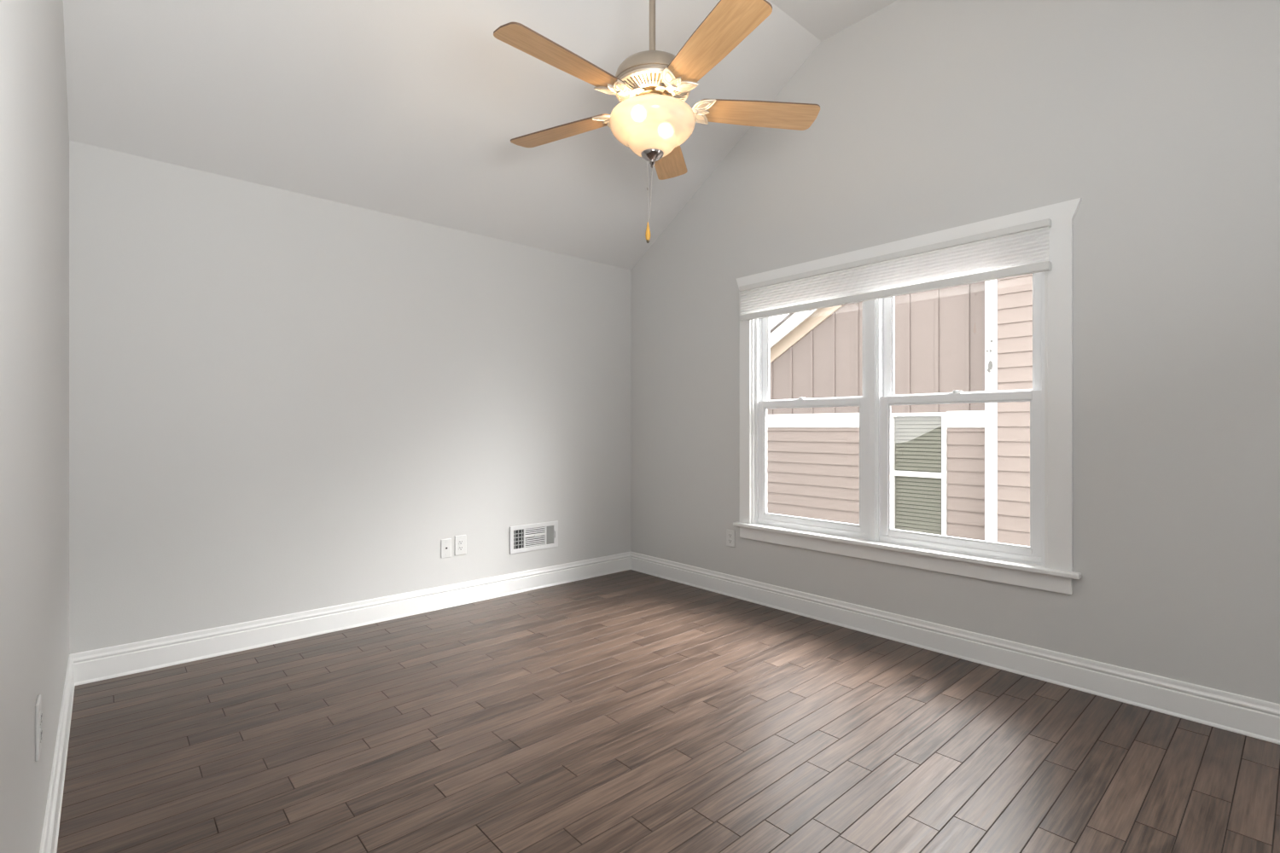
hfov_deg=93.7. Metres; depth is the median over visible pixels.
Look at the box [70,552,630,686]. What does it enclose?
baseboard
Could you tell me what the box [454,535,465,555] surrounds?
power outlet
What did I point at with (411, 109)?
ceiling
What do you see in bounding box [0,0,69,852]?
wall
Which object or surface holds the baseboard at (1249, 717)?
attached to the wall at (1162, 117)
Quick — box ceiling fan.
[493,0,820,243]
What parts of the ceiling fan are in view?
blade, blade, lamp shade, blade, blade, blade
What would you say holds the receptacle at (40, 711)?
attached to the power outlet at (38, 703)
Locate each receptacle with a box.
[40,710,41,726]
[40,727,41,743]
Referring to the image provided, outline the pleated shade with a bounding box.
[739,218,1051,321]
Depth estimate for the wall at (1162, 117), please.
2.62 m
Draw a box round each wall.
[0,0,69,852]
[69,139,630,654]
[630,0,1279,704]
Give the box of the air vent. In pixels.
[509,521,558,554]
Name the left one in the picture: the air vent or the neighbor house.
the air vent
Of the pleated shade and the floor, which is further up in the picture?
the pleated shade
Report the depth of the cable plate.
3.82 m
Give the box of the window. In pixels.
[733,197,1082,594]
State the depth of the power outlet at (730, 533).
4.09 m
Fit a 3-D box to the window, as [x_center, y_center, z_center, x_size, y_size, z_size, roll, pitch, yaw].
[1.323,-0.131,3.363,0.174,1.739,1.914,0,0,-42]
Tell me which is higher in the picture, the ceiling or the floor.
the ceiling
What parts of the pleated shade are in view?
rail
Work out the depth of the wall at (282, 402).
3.30 m
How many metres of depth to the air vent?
4.25 m
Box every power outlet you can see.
[34,694,41,762]
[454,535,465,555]
[726,529,734,547]
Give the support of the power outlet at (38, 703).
attached to the wall at (34, 135)
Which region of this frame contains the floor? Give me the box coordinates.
[56,570,1279,852]
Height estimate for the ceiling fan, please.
1.582 m
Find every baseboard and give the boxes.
[39,654,75,852]
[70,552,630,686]
[630,552,1279,744]
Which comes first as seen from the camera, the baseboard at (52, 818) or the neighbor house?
the baseboard at (52, 818)
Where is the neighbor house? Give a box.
[767,273,1032,546]
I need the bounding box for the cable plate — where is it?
[441,538,451,558]
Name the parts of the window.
casing, sash, sash, frame, head casing, sash, sash, casing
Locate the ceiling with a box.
[63,0,897,269]

